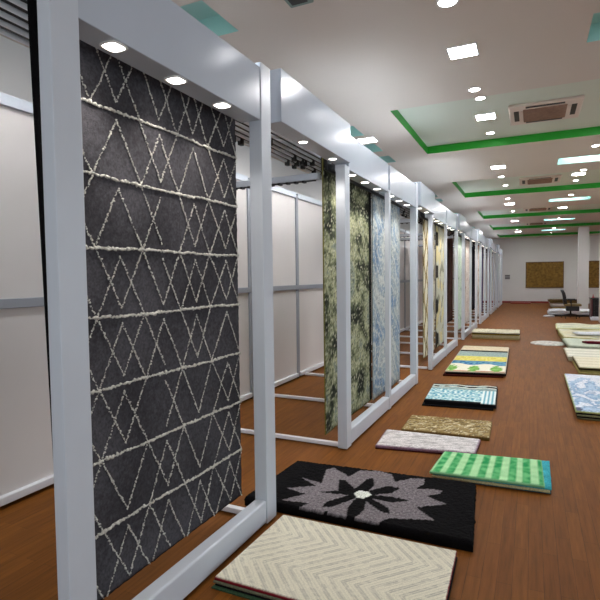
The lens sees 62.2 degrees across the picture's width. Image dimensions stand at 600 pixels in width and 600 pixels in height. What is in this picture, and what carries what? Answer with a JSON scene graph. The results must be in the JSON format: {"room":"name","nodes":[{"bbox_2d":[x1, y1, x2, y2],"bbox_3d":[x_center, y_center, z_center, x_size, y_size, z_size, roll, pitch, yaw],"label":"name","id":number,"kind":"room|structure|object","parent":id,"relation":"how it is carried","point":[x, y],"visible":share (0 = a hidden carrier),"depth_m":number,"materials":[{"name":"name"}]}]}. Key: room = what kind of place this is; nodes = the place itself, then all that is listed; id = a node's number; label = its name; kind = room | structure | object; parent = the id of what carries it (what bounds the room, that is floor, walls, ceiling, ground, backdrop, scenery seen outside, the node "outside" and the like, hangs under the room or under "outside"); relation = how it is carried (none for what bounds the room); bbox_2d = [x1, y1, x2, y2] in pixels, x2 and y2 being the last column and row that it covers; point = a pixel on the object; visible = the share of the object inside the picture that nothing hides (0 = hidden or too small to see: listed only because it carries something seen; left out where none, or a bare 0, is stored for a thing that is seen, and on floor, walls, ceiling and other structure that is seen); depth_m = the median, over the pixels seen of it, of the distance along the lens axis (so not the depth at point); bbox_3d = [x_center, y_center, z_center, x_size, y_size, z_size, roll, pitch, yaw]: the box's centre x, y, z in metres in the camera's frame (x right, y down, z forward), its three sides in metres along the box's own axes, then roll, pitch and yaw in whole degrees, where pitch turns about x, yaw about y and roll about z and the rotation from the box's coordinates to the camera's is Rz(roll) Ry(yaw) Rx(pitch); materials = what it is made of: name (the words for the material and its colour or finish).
{"room":"store","nodes":[
{"label":"store","id":0,"kind":"room"},
{"bbox_2d":[0,35,453,242],"bbox_3d":[2.026,-0.983,13.866,0.120,3.820,33.920,1,3,25],"label":"wall","id":1,"kind":"structure","parent":0,"point":[15,66],"depth_m":4.29,"materials":[{"name":"paint"}]},
{"bbox_2d":[0,0,599,238],"bbox_3d":[7.000,-2.704,11.398,10.950,0.170,33.800,1,3,25],"label":"ceiling","id":2,"kind":"structure","parent":0,"point":[385,67],"depth_m":5.14,"materials":[{"name":"paint"}]},
{"bbox_2d":[284,0,313,7],"bbox_3d":[-0.056,-2.134,3.420,0.180,0.056,0.350,1,3,25],"label":"ceiling vent","id":3,"kind":"object","parent":2,"relation":"in","point":[292,3],"visible":1,"depth_m":3.54,"materials":[{"name":"grey"}]},
{"bbox_2d":[288,0,307,5],"bbox_3d":[-0.056,-2.108,3.421,0.120,0.006,0.270,1,3,25],"label":"grille","id":4,"kind":"object","parent":3,"relation":"attached to","point":[290,2],"depth_m":3.53,"materials":[{"name":"black plastic"}]},
{"bbox_2d":[356,137,377,143],"bbox_3d":[0.991,-2.350,7.310,0.254,0.012,0.254,1,3,25],"label":"recessed light","id":5,"kind":"object","parent":2,"relation":"in","point":[367,139],"visible":1,"depth_m":7.31,"materials":[{"name":"white"}]},
{"bbox_2d":[359,138,375,142],"bbox_3d":[0.991,-2.352,7.310,0.230,0.008,0.230,1,3,25],"label":"diffuser","id":6,"kind":"object","parent":5,"relation":"attached to","point":[362,140],"depth_m":7.32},
{"bbox_2d":[436,0,458,7],"bbox_3d":[1.076,-2.179,3.625,0.160,0.012,0.160,1,3,25],"label":"recessed light","id":7,"kind":"object","parent":2,"relation":"in","point":[440,3],"visible":1,"depth_m":3.65,"materials":[{"name":"white"}]},
{"bbox_2d":[438,0,456,5],"bbox_3d":[1.076,-2.181,3.625,0.130,0.008,0.130,1,3,25],"label":"diffuser","id":8,"kind":"object","parent":7,"relation":"attached to","point":[440,2],"depth_m":3.64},
{"bbox_2d":[446,42,478,59],"bbox_3d":[1.455,-2.221,4.441,0.254,0.012,0.254,1,3,25],"label":"recessed light","id":9,"kind":"object","parent":2,"relation":"in","point":[469,49],"visible":1,"depth_m":4.43,"materials":[{"name":"white"}]},
{"bbox_2d":[468,86,480,91],"bbox_3d":[1.880,-2.269,5.355,0.134,0.012,0.134,1,3,25],"label":"recessed light","id":10,"kind":"object","parent":2,"relation":"in","point":[472,89],"visible":1,"depth_m":5.35,"materials":[{"name":"white"}]},
{"bbox_2d":[475,112,495,120],"bbox_3d":[2.489,-2.458,6.663,0.254,0.012,0.254,1,3,25],"label":"recessed light","id":11,"kind":"object","parent":2,"relation":"in","point":[486,116],"visible":1,"depth_m":6.65,"materials":[{"name":"white"}]},
{"bbox_2d":[490,165,505,168],"bbox_3d":[3.690,-2.473,9.250,0.254,0.012,0.254,1,3,25],"label":"recessed light","id":12,"kind":"object","parent":2,"relation":"in","point":[497,166],"visible":1,"depth_m":9.26,"materials":[{"name":"white"}]},
{"bbox_2d":[523,207,552,211],"bbox_3d":[7.695,-2.939,16.086,0.840,0.055,0.840,1,3,25],"label":"air conditioner","id":13,"kind":"object","parent":2,"relation":"attached to","point":[538,208],"visible":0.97,"depth_m":15.95,"materials":[{"name":"beige"}]},
{"bbox_2d":[529,208,546,210],"bbox_3d":[7.696,-2.922,16.088,0.500,0.021,0.502,1,3,25],"label":"grille","id":14,"kind":"object","parent":13,"relation":"attached to","point":[537,209],"depth_m":15.97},
{"bbox_2d":[519,174,561,184],"bbox_3d":[5.383,-2.681,11.158,0.840,0.055,0.840,1,3,25],"label":"air conditioner","id":15,"kind":"object","parent":2,"relation":"attached to","point":[549,178],"visible":1,"depth_m":10.99,"materials":[{"name":"beige"}]},
{"bbox_2d":[527,178,552,184],"bbox_3d":[5.383,-2.664,11.159,0.500,0.021,0.502,1,3,25],"label":"grille","id":16,"kind":"object","parent":15,"relation":"attached to","point":[545,180],"depth_m":11.11,"materials":[{"name":"metal"}]},
{"bbox_2d":[508,95,584,125],"bbox_3d":[3.171,-2.434,6.447,0.840,0.055,0.840,1,3,25],"label":"air conditioner","id":17,"kind":"object","parent":2,"relation":"attached to","point":[566,107],"visible":1,"depth_m":6.32,"materials":[{"name":"beige"}]},
{"bbox_2d":[523,104,567,121],"bbox_3d":[3.172,-2.417,6.449,0.500,0.021,0.502,1,3,25],"label":"grille","id":18,"kind":"object","parent":17,"relation":"attached to","point":[559,110],"depth_m":6.39,"materials":[{"name":"metal"}]},
{"bbox_2d":[0,302,599,599],"bbox_3d":[7.066,1.024,11.618,11.150,0.100,33.900,1,3,25],"label":"floor","id":19,"kind":"structure","parent":0,"point":[528,545],"depth_m":3.88,"materials":[{"name":"laminate"}]},
{"bbox_2d":[0,92,53,506],"bbox_3d":[-2.201,0.025,3.239,0.080,2.900,1.432,1,3,25],"label":"partition panel","id":20,"kind":"object","parent":19,"relation":"on","point":[26,452],"visible":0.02,"depth_m":3.60,"materials":[{"name":"grey"}]},
{"bbox_2d":[0,0,303,599],"bbox_3d":[-1.042,-0.017,3.516,1.800,2.930,2.977,1,3,25],"label":"display rack","id":21,"kind":"object","parent":19,"relation":"on","point":[159,39],"visible":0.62,"depth_m":2.03,"materials":[{"name":"metal"}]},
{"bbox_2d":[99,40,127,52],"bbox_3d":[-0.780,-1.061,2.083,0.096,0.006,0.096,1,3,25],"label":"recessed light","id":22,"kind":"object","parent":21,"relation":"attached to","point":[110,46],"depth_m":2.08,"materials":[{"name":"white"}]},
{"bbox_2d":[27,0,241,599],"bbox_3d":[-0.715,0.068,2.636,0.029,2.572,1.468,1,3,25],"label":"rug","id":23,"kind":"object","parent":21,"relation":"hanging from","point":[159,162],"visible":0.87,"depth_m":2.56,"materials":[{"name":"carpet"}]},
{"bbox_2d":[164,75,187,84],"bbox_3d":[-0.610,-1.080,2.444,0.096,0.006,0.096,1,3,25],"label":"recessed light","id":24,"kind":"object","parent":21,"relation":"attached to","point":[169,79],"depth_m":2.44,"materials":[{"name":"white"}]},
{"bbox_2d":[212,101,231,108],"bbox_3d":[-0.440,-1.099,2.805,0.096,0.006,0.096,1,3,25],"label":"recessed light","id":25,"kind":"object","parent":21,"relation":"attached to","point":[215,104],"depth_m":2.79,"materials":[{"name":"white"}]},
{"bbox_2d":[211,583,263,599],"bbox_3d":[0.210,1.467,2.665,1.122,0.014,0.752,1,3,25],"label":"rug","id":26,"kind":"object","parent":19,"relation":"on","point":[214,586],"visible":0.02,"depth_m":2.51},
{"bbox_2d":[215,557,457,599],"bbox_3d":[0.229,1.453,2.669,1.122,0.014,0.751,1,3,25],"label":"rug","id":27,"kind":"object","parent":26,"relation":"on","point":[219,585],"visible":0.1,"depth_m":2.52,"materials":[{"name":"fabric"}]},
{"bbox_2d":[213,580,282,599],"bbox_3d":[0.218,1.439,2.669,1.122,0.014,0.751,1,3,25],"label":"rug","id":28,"kind":"object","parent":27,"relation":"on","point":[214,581],"visible":0.06,"depth_m":2.48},
{"bbox_2d":[214,515,456,599],"bbox_3d":[0.223,1.422,2.670,1.130,0.020,0.754,1,3,25],"label":"rug","id":29,"kind":"object","parent":28,"relation":"on","point":[295,558],"visible":1,"depth_m":2.64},
{"bbox_2d":[236,172,251,400],"bbox_3d":[-0.980,-0.110,5.827,0.080,2.900,1.432,1,3,25],"label":"partition panel","id":30,"kind":"object","parent":19,"relation":"on","point":[241,196],"visible":0.25,"depth_m":6.36,"materials":[{"name":"grey"}]},
{"bbox_2d":[246,178,298,398],"bbox_3d":[-0.370,-0.178,7.120,0.080,2.900,1.432,1,3,25],"label":"partition panel","id":31,"kind":"object","parent":19,"relation":"on","point":[283,200],"visible":0.54,"depth_m":7.35,"materials":[{"name":"grey"}]},
{"bbox_2d":[295,194,323,377],"bbox_3d":[0.240,-0.246,8.414,0.080,2.900,1.432,1,3,25],"label":"partition panel","id":32,"kind":"object","parent":19,"relation":"on","point":[308,211],"visible":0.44,"depth_m":8.22,"materials":[{"name":"grey"}]},
{"bbox_2d":[236,135,417,448],"bbox_3d":[0.489,-0.187,6.762,1.800,2.930,4.170,1,3,25],"label":"display rack","id":33,"kind":"object","parent":19,"relation":"on","point":[366,170],"visible":0.81,"depth_m":5.02,"materials":[{"name":"metal"}]},
{"bbox_2d":[270,68,350,164],"bbox_3d":[0.098,-1.374,3.901,0.150,0.351,1.360,1,3,25],"label":"fascia","id":34,"kind":"object","parent":33,"relation":"attached to","point":[297,115],"visible":0.93,"depth_m":3.65,"materials":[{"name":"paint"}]},
{"bbox_2d":[322,158,371,434],"bbox_3d":[0.543,-0.055,5.321,0.027,2.606,1.508,1,3,25],"label":"rug","id":35,"kind":"object","parent":33,"relation":"hanging from","point":[360,199],"visible":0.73,"depth_m":5.36,"materials":[{"name":"carpet"}]},
{"bbox_2d":[372,194,399,399],"bbox_3d":[1.172,-0.110,6.654,0.025,2.636,1.356,1,3,25],"label":"rug","id":36,"kind":"object","parent":33,"relation":"hanging from","point":[378,204],"visible":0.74,"depth_m":6.38,"materials":[{"name":"carpet"}]},
{"bbox_2d":[244,461,476,551],"bbox_3d":[0.477,1.394,3.566,1.541,0.070,0.886,1,3,25],"label":"shaggy rug","id":37,"kind":"object","parent":19,"relation":"on","point":[441,512],"visible":0.96,"depth_m":3.38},
{"bbox_2d":[371,218,371,344],"bbox_3d":[1.461,-0.382,11.001,0.080,2.900,1.432,1,3,25],"label":"partition panel","id":38,"kind":"object","parent":19,"relation":"on","point":[371,218],"visible":0.02,"depth_m":11.37,"materials":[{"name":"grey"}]},
{"bbox_2d":[400,228,405,331],"bbox_3d":[2.681,-0.517,13.589,0.080,2.900,1.432,1,3,25],"label":"partition panel","id":39,"kind":"object","parent":19,"relation":"on","point":[402,231],"visible":0.3,"depth_m":13.99,"materials":[{"name":"grey"}]},
{"bbox_2d":[404,230,409,328],"bbox_3d":[3.292,-0.585,14.882,0.080,2.900,1.432,1,3,25],"label":"partition panel","id":40,"kind":"object","parent":19,"relation":"on","point":[406,243],"visible":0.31,"depth_m":14.53,"materials":[{"name":"grey"}]},
{"bbox_2d":[371,199,457,369],"bbox_3d":[2.281,-0.386,10.561,1.800,2.930,4.200,1,3,25],"label":"display rack","id":41,"kind":"object","parent":19,"relation":"on","point":[443,217],"visible":0.74,"depth_m":9.52,"materials":[{"name":"metal"}]},
{"bbox_2d":[416,182,434,214],"bbox_3d":[1.939,-1.579,7.804,0.150,0.351,1.150,1,3,25],"label":"fascia","id":42,"kind":"object","parent":41,"relation":"attached to","point":[426,197],"visible":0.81,"depth_m":7.64,"materials":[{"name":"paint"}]},
{"bbox_2d":[423,219,434,358],"bbox_3d":[2.406,-0.272,9.269,0.025,2.586,1.126,1,3,25],"label":"rug","id":43,"kind":"object","parent":41,"relation":"hanging from","point":[425,223],"visible":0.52,"depth_m":9.00,"materials":[{"name":"carpet"}]},
{"bbox_2d":[435,225,443,347],"bbox_3d":[2.964,-0.345,10.452,0.025,2.564,1.266,1,3,25],"label":"rug","id":44,"kind":"object","parent":41,"relation":"hanging from","point":[439,232],"visible":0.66,"depth_m":10.25,"materials":[{"name":"carpet"}]},
{"bbox_2d":[457,213,465,232],"bbox_3d":[3.732,-1.778,11.603,0.150,0.351,1.180,1,3,25],"label":"fascia","id":45,"kind":"object","parent":41,"relation":"attached to","point":[461,219],"visible":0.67,"depth_m":11.45,"materials":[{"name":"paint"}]},
{"bbox_2d":[418,236,422,324],"bbox_3d":[3.902,-0.653,16.176,0.080,2.900,1.432,1,3,25],"label":"partition panel","id":46,"kind":"object","parent":19,"relation":"on","point":[420,249],"visible":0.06,"depth_m":16.26,"materials":[{"name":"grey"}]},
{"bbox_2d":[375,442,480,454],"bbox_3d":[1.191,1.362,4.669,0.905,0.013,0.540,1,3,25],"label":"rug","id":47,"kind":"object","parent":19,"relation":"on","point":[480,442],"visible":0.18,"depth_m":4.52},
{"bbox_2d":[375,429,480,453],"bbox_3d":[1.193,1.341,4.671,0.904,0.029,0.540,1,3,25],"label":"rug","id":48,"kind":"object","parent":47,"relation":"on","point":[391,439],"visible":0.98,"depth_m":4.63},
{"bbox_2d":[400,223,477,339],"bbox_3d":[4.084,-0.586,14.382,1.800,2.930,4.220,1,3,25],"label":"display rack","id":49,"kind":"object","parent":19,"relation":"on","point":[471,235],"visible":0.62,"depth_m":13.42,"materials":[{"name":"metal"}]},
{"bbox_2d":[447,234,452,322],"bbox_3d":[4.095,-0.590,13.691,0.025,2.406,1.507,1,3,25],"label":"rug","id":50,"kind":"object","parent":49,"relation":"hanging from","point":[449,241],"visible":0.66,"depth_m":13.83,"materials":[{"name":"carpet"}]},
{"bbox_2d":[458,236,461,329],"bbox_3d":[4.315,-0.504,13.315,0.024,2.547,1.207,1,3,25],"label":"rug","id":51,"kind":"object","parent":49,"relation":"hanging from","point":[459,238],"visible":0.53,"depth_m":13.07,"materials":[{"name":"carpet"}]},
{"bbox_2d":[465,240,469,323],"bbox_3d":[4.975,-0.597,14.714,0.025,2.507,1.307,1,3,25],"label":"rug","id":52,"kind":"object","parent":49,"relation":"hanging from","point":[467,243],"visible":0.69,"depth_m":14.48,"materials":[{"name":"carpet"}]},
{"bbox_2d":[475,229,482,242],"bbox_3d":[5.534,-1.978,15.424,0.150,0.351,1.200,1,3,25],"label":"fascia","id":53,"kind":"object","parent":49,"relation":"attached to","point":[480,233],"visible":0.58,"depth_m":15.28,"materials":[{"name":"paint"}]},
{"bbox_2d":[453,248,453,308],"bbox_3d":[6.953,-0.992,22.644,0.080,2.900,1.432,1,3,25],"label":"partition panel","id":54,"kind":"object","parent":19,"relation":"on","point":[453,248],"visible":0.03,"depth_m":22.90,"materials":[{"name":"grey"}]},
{"bbox_2d":[422,401,493,410],"bbox_3d":[2.082,1.265,6.444,0.844,0.020,1.067,0,3,22],"label":"rug","id":55,"kind":"object","parent":19,"relation":"on","point":[423,403],"visible":0.17,"depth_m":5.98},
{"bbox_2d":[425,389,497,408],"bbox_3d":[2.116,1.244,6.471,0.875,0.018,1.113,1,3,25],"label":"rug","id":56,"kind":"object","parent":55,"relation":"on","point":[497,389],"visible":0.23,"depth_m":6.01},
{"bbox_2d":[424,383,496,406],"bbox_3d":[2.109,1.218,6.474,0.874,0.034,1.112,1,3,25],"label":"patterned rug","id":57,"kind":"object","parent":56,"relation":"on","point":[475,395],"visible":1,"depth_m":6.33,"materials":[{"name":"carpet"}]},
{"bbox_2d":[448,236,488,323],"bbox_3d":[5.891,-0.787,18.213,1.800,2.930,4.220,1,3,25],"label":"display rack","id":58,"kind":"object","parent":19,"relation":"on","point":[485,244],"visible":0.46,"depth_m":17.25,"materials":[{"name":"metal"}]},
{"bbox_2d":[472,245,474,309],"bbox_3d":[6.395,-0.836,18.403,0.024,2.404,1.607,1,3,25],"label":"rug","id":59,"kind":"object","parent":58,"relation":"hanging from","point":[473,246],"visible":0.59,"depth_m":18.61,"materials":[{"name":"carpet"}]},
{"bbox_2d":[477,246,478,315],"bbox_3d":[6.232,-0.717,17.380,0.024,2.544,1.206,1,3,25],"label":"rug","id":60,"kind":"object","parent":58,"relation":"hanging from","point":[478,246],"visible":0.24,"depth_m":17.42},
{"bbox_2d":[481,248,482,311],"bbox_3d":[6.743,-0.794,18.463,0.024,2.505,1.005,1,3,25],"label":"rug","id":61,"kind":"object","parent":58,"relation":"hanging from","point":[482,248],"visible":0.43,"depth_m":18.72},
{"bbox_2d":[487,238,492,248],"bbox_3d":[7.341,-2.179,19.254,0.150,0.351,1.200,1,3,25],"label":"fascia","id":62,"kind":"object","parent":58,"relation":"attached to","point":[490,239],"visible":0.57,"depth_m":18.81,"materials":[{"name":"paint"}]},
{"bbox_2d":[443,372,503,377],"bbox_3d":[3.278,1.121,9.111,0.960,0.030,3.060,1,3,25],"label":"rug","id":63,"kind":"object","parent":19,"relation":"on","point":[444,374],"visible":0.05,"depth_m":7.79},
{"bbox_2d":[446,352,508,375],"bbox_3d":[3.329,1.089,9.130,0.961,0.030,3.060,1,3,25],"label":"rug","id":64,"kind":"object","parent":63,"relation":"on","point":[508,352],"visible":0.15,"depth_m":7.81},
{"bbox_2d":[445,346,508,373],"bbox_3d":[3.322,1.062,9.134,0.961,0.025,3.057,1,3,25],"label":"rug","id":65,"kind":"object","parent":64,"relation":"on","point":[470,359],"visible":1,"depth_m":8.77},
{"bbox_2d":[453,243,496,314],"bbox_3d":[7.698,-0.988,22.043,1.800,2.930,4.220,1,3,25],"label":"display rack","id":66,"kind":"object","parent":19,"relation":"on","point":[494,250],"visible":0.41,"depth_m":21.12,"materials":[{"name":"metal"}]},
{"bbox_2d":[489,252,489,296],"bbox_3d":[8.044,-0.918,21.220,0.025,2.544,1.306,1,3,25],"label":"rug","id":67,"kind":"object","parent":66,"relation":"hanging from","point":[489,252],"visible":0.41,"depth_m":21.68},
{"bbox_2d":[483,248,502,307],"bbox_3d":[9.629,-1.202,26.136,1.800,2.930,4.800,1,3,25],"label":"display rack","id":68,"kind":"object","parent":19,"relation":"on","point":[499,264],"visible":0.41,"depth_m":24.92,"materials":[{"name":"metal"}]},
{"bbox_2d":[437,478,550,493],"bbox_3d":[1.562,1.387,4.037,0.842,0.014,0.647,1,3,25],"label":"rug","id":69,"kind":"object","parent":19,"relation":"on","point":[437,478],"visible":0.12,"depth_m":3.72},
{"bbox_2d":[431,474,549,492],"bbox_3d":[1.548,1.373,4.020,0.841,0.016,0.647,1,3,25],"label":"rug","id":70,"kind":"object","parent":69,"relation":"on","point":[433,476],"visible":0.21,"depth_m":3.75,"materials":[{"name":"fabric"}]},
{"bbox_2d":[433,460,551,489],"bbox_3d":[1.565,1.357,4.034,0.842,0.014,0.647,1,3,25],"label":"rug","id":71,"kind":"object","parent":70,"relation":"on","point":[545,464],"visible":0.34,"depth_m":3.81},
{"bbox_2d":[429,451,544,487],"bbox_3d":[1.512,1.340,4.003,0.817,0.025,0.598,1,3,25],"label":"striped rug","id":72,"kind":"object","parent":71,"relation":"on","point":[509,470],"visible":1,"depth_m":3.92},
{"bbox_2d":[472,337,518,339],"bbox_3d":[4.946,0.934,12.570,1.121,0.040,0.752,1,3,25],"label":"rug","id":73,"kind":"object","parent":19,"relation":"on","point":[472,337],"visible":0.31,"depth_m":12.23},
{"bbox_2d":[472,335,519,338],"bbox_3d":[4.955,0.897,12.565,1.122,0.035,0.752,1,3,25],"label":"rug","id":74,"kind":"object","parent":73,"relation":"on","point":[519,335],"visible":0.27,"depth_m":12.25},
{"bbox_2d":[471,335,518,336],"bbox_3d":[4.940,0.865,12.580,1.121,0.028,0.752,1,3,25],"label":"rug","id":75,"kind":"object","parent":74,"relation":"on","point":[471,335],"visible":0.3,"depth_m":12.25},
{"bbox_2d":[472,334,518,335],"bbox_3d":[4.945,0.839,12.566,1.122,0.024,0.752,1,3,25],"label":"rug","id":76,"kind":"object","parent":75,"relation":"on","point":[472,334],"visible":0.23,"depth_m":12.25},
{"bbox_2d":[472,333,519,334],"bbox_3d":[4.958,0.817,12.570,1.122,0.020,0.751,1,3,25],"label":"rug","id":77,"kind":"object","parent":76,"relation":"on","point":[472,333],"visible":0.3,"depth_m":12.29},
{"bbox_2d":[472,329,519,333],"bbox_3d":[4.944,0.785,12.566,1.137,0.044,0.772,1,3,25],"label":"rug","id":78,"kind":"object","parent":77,"relation":"on","point":[498,331],"visible":1,"depth_m":12.38,"materials":[{"name":"carpet"}]},
{"bbox_2d":[530,341,564,345],"bbox_3d":[5.685,0.989,11.386,0.740,0.024,0.740,1,3,25],"label":"mat","id":79,"kind":"object","parent":19,"relation":"on","point":[545,343],"visible":0.91,"depth_m":11.25,"materials":[{"name":"fabric"}]},
{"bbox_2d":[549,314,588,316],"bbox_3d":[10.483,0.550,19.030,1.705,0.072,1.354,1,3,25],"label":"rug","id":80,"kind":"object","parent":19,"relation":"on","point":[549,314],"visible":0.11,"depth_m":18.45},
{"bbox_2d":[547,310,588,314],"bbox_3d":[10.437,0.470,19.047,1.705,0.092,1.354,1,3,25],"label":"rug","id":81,"kind":"object","parent":80,"relation":"on","point":[548,312],"visible":0.28,"depth_m":18.56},
{"bbox_2d":[548,308,588,312],"bbox_3d":[10.473,0.395,19.026,1.705,0.062,1.354,1,3,25],"label":"rug","id":82,"kind":"object","parent":81,"relation":"on","point":[551,309],"visible":0.56,"depth_m":18.70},
{"bbox_2d":[560,290,581,318],"bbox_3d":[9.692,0.142,17.814,0.680,1.020,0.620,1,3,25],"label":"office chair","id":83,"kind":"object","parent":19,"relation":"on","point":[570,306],"visible":1,"depth_m":17.66,"materials":[{"name":"black"}]},
{"bbox_2d":[568,389,599,420],"bbox_3d":[4.208,1.252,6.181,1.496,0.020,2.281,1,3,25],"label":"rug","id":84,"kind":"object","parent":19,"relation":"on","point":[568,389],"visible":0.09,"depth_m":5.43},
{"bbox_2d":[576,414,599,418],"bbox_3d":[4.203,1.234,6.182,1.496,0.016,2.281,1,3,25],"label":"rug","id":85,"kind":"object","parent":84,"relation":"on","point":[576,414],"visible":0.18,"depth_m":5.42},
{"bbox_2d":[576,413,599,417],"bbox_3d":[4.201,1.216,6.177,1.496,0.020,2.281,1,3,25],"label":"rug","id":86,"kind":"object","parent":85,"relation":"on","point":[576,413],"visible":0.05,"depth_m":5.42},
{"bbox_2d":[577,413,599,415],"bbox_3d":[4.198,1.198,6.183,1.496,0.016,2.281,1,3,25],"label":"rug","id":87,"kind":"object","parent":86,"relation":"on","point":[577,413],"visible":0.06,"depth_m":5.42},
{"bbox_2d":[564,374,599,414],"bbox_3d":[4.190,1.178,6.185,1.496,0.024,2.282,1,3,25],"label":"rug","id":88,"kind":"object","parent":87,"relation":"on","point":[584,390],"visible":1,"depth_m":6.29,"materials":[{"name":"carpet"}]},
{"bbox_2d":[572,361,599,374],"bbox_3d":[5.401,1.137,8.104,1.613,0.040,1.183,1,3,25],"label":"rug","id":89,"kind":"object","parent":19,"relation":"on","point":[577,369],"visible":0.32,"depth_m":7.87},
{"bbox_2d":[573,360,599,372],"bbox_3d":[5.418,1.102,8.116,1.613,0.030,1.183,1,3,25],"label":"rug","id":90,"kind":"object","parent":89,"relation":"on","point":[573,360],"visible":0.2,"depth_m":7.87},
{"bbox_2d":[572,358,599,370],"bbox_3d":[5.409,1.078,8.119,1.613,0.018,1.183,1,3,25],"label":"rug","id":91,"kind":"object","parent":90,"relation":"on","point":[572,358],"visible":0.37,"depth_m":7.88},
{"bbox_2d":[572,356,599,369],"bbox_3d":[5.412,1.057,8.127,1.613,0.022,1.185,1,3,25],"label":"rug","id":92,"kind":"object","parent":91,"relation":"on","point":[582,362],"visible":1,"depth_m":8.32,"materials":[{"name":"fabric"}]},
{"bbox_2d":[589,297,598,317],"bbox_3d":[10.928,0.292,17.347,1.420,0.735,0.640,1,3,25],"label":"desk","id":93,"kind":"object","parent":19,"relation":"on","point":[594,302],"visible":0.79,"depth_m":17.35,"materials":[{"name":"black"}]},
{"bbox_3d":[12.367,0.323,23.083,1.304,0.101,1.202,1,3,25],"label":"rug","id":94,"kind":"object","parent":19,"relation":"on","visible":0},
{"bbox_2d":[550,303,565,306],"bbox_3d":[12.348,0.193,23.085,1.303,0.161,1.202,1,3,25],"label":"rug","id":95,"kind":"object","parent":94,"relation":"on","point":[551,304],"visible":0.25,"depth_m":22.71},
{"bbox_2d":[549,301,576,302],"bbox_3d":[12.319,0.073,23.092,1.303,0.081,1.203,1,3,25],"label":"rug","id":96,"kind":"object","parent":95,"relation":"on","point":[549,301],"visible":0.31,"depth_m":22.68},
{"bbox_3d":[1.539,1.334,5.188,0.859,0.013,0.626,1,3,25],"label":"rug","id":97,"kind":"object","parent":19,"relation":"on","visible":0},
{"bbox_2d":[401,415,491,439],"bbox_3d":[1.541,1.313,5.188,0.869,0.028,0.572,0,3,21],"label":"rug","id":98,"kind":"object","parent":97,"relation":"on","point":[479,429],"visible":1,"depth_m":5.11,"materials":[{"name":"fabric"}]},
{"bbox_3d":[7.330,0.931,11.910,1.962,0.050,1.701,1,3,25],"label":"rug","id":99,"kind":"object","parent":19,"relation":"on","visible":0},
{"bbox_3d":[7.329,0.886,11.931,1.962,0.040,1.701,1,3,25],"label":"rug","id":100,"kind":"object","parent":99,"relation":"on","visible":0},
{"bbox_2d":[557,329,599,339],"bbox_3d":[7.318,0.833,11.932,2.049,0.065,1.704,1,3,25],"label":"rug","id":101,"kind":"object","parent":100,"relation":"on","point":[565,333],"visible":0.65,"depth_m":11.79,"materials":[{"name":"fabric"}]},
{"bbox_2d":[573,331,599,335],"bbox_3d":[7.273,0.774,11.618,1.582,0.064,0.703,1,3,25],"label":"folded cloth","id":102,"kind":"object","parent":101,"relation":"on","point":[575,332],"visible":1,"depth_m":11.59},
{"bbox_3d":[5.925,1.082,9.276,1.689,0.030,1.215,1,3,25],"label":"rug","id":103,"kind":"object","parent":19,"relation":"on","visible":0},
{"bbox_3d":[5.915,1.051,9.278,1.689,0.030,1.215,1,3,25],"label":"rug","id":104,"kind":"object","parent":103,"relation":"on","visible":0},
{"bbox_2d":[563,348,599,357],"bbox_3d":[5.907,1.021,9.281,1.690,0.030,1.217,1,3,25],"label":"rug","id":105,"kind":"object","parent":104,"relation":"on","point":[582,352],"visible":0.97,"depth_m":9.49,"materials":[{"name":"fabric"}]},
{"bbox_3d":[6.588,1.005,10.529,1.742,0.050,1.252,1,3,25],"label":"rug","id":106,"kind":"object","parent":19,"relation":"on","visible":0},
{"bbox_2d":[562,338,599,348],"bbox_3d":[6.574,0.939,10.544,1.742,0.080,1.252,1,3,25],"label":"rug","id":107,"kind":"object","parent":106,"relation":"on","point":[569,342],"visible":0.87,"depth_m":10.51,"materials":[{"name":"fabric"}]},
{"bbox_2d":[582,341,599,343],"bbox_3d":[6.598,0.893,10.311,1.301,0.039,0.453,1,3,25],"label":"folded cloth","id":108,"kind":"object","parent":107,"relation":"on","point":[588,342],"visible":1,"depth_m":10.44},
{"bbox_3d":[8.242,0.849,13.446,2.282,0.050,1.502,1,3,25],"label":"rug","id":109,"kind":"object","parent":19,"relation":"on","visible":0},
{"bbox_3d":[8.223,0.798,13.474,2.282,0.050,1.503,1,3,25],"label":"rug","id":110,"kind":"object","parent":109,"relation":"on","visible":0},
{"bbox_2d":[555,323,599,329],"bbox_3d":[8.203,0.735,13.502,2.282,0.074,1.503,1,3,25],"label":"rug","id":111,"kind":"object","parent":110,"relation":"on","point":[572,326],"visible":0.98,"depth_m":13.44,"materials":[{"name":"carpet"}]},
{"bbox_2d":[483,235,599,303],"bbox_3d":[14.161,-1.735,26.844,10.950,3.820,0.120,1,3,25],"label":"wall","id":112,"kind":"structure","parent":0,"point":[516,251],"depth_m":27.27,"materials":[{"name":"paint"}]},
{"bbox_2d":[483,301,548,303],"bbox_3d":[11.182,0.123,27.708,4.850,0.100,1.000,1,3,25],"label":"baseboard","id":113,"kind":"structure","parent":112,"relation":"attached to","point":[510,302],"depth_m":27.31,"materials":[{"name":"red"}]},
{"bbox_2d":[525,261,563,287],"bbox_3d":[13.348,-1.374,27.142,1.870,1.430,0.060,1,3,25],"label":"wall panel","id":114,"kind":"object","parent":112,"relation":"attached to","point":[538,274],"visible":1,"depth_m":27.11,"materials":[{"name":"brown wood"}]},
{"bbox_2d":[589,261,599,287],"bbox_3d":[16.055,-1.347,25.885,1.900,1.430,0.060,1,3,25],"label":"wall panel","id":115,"kind":"object","parent":112,"relation":"attached to","point":[593,265],"visible":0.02,"depth_m":26.14,"materials":[{"name":"brown wood"}]},
{"bbox_2d":[577,227,588,308],"bbox_3d":[12.298,-1.357,21.592,0.400,3.600,0.400,1,3,25],"label":"column","id":116,"kind":"structure","parent":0,"point":[583,232],"depth_m":21.41,"materials":[{"name":"paint"}]},
{"bbox_2d":[599,265,599,321],"bbox_3d":[9.906,-1.067,15.995,0.420,3.600,0.420,1,3,25],"label":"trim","id":117,"kind":"structure","parent":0,"point":[599,265],"depth_m":16.19,"materials":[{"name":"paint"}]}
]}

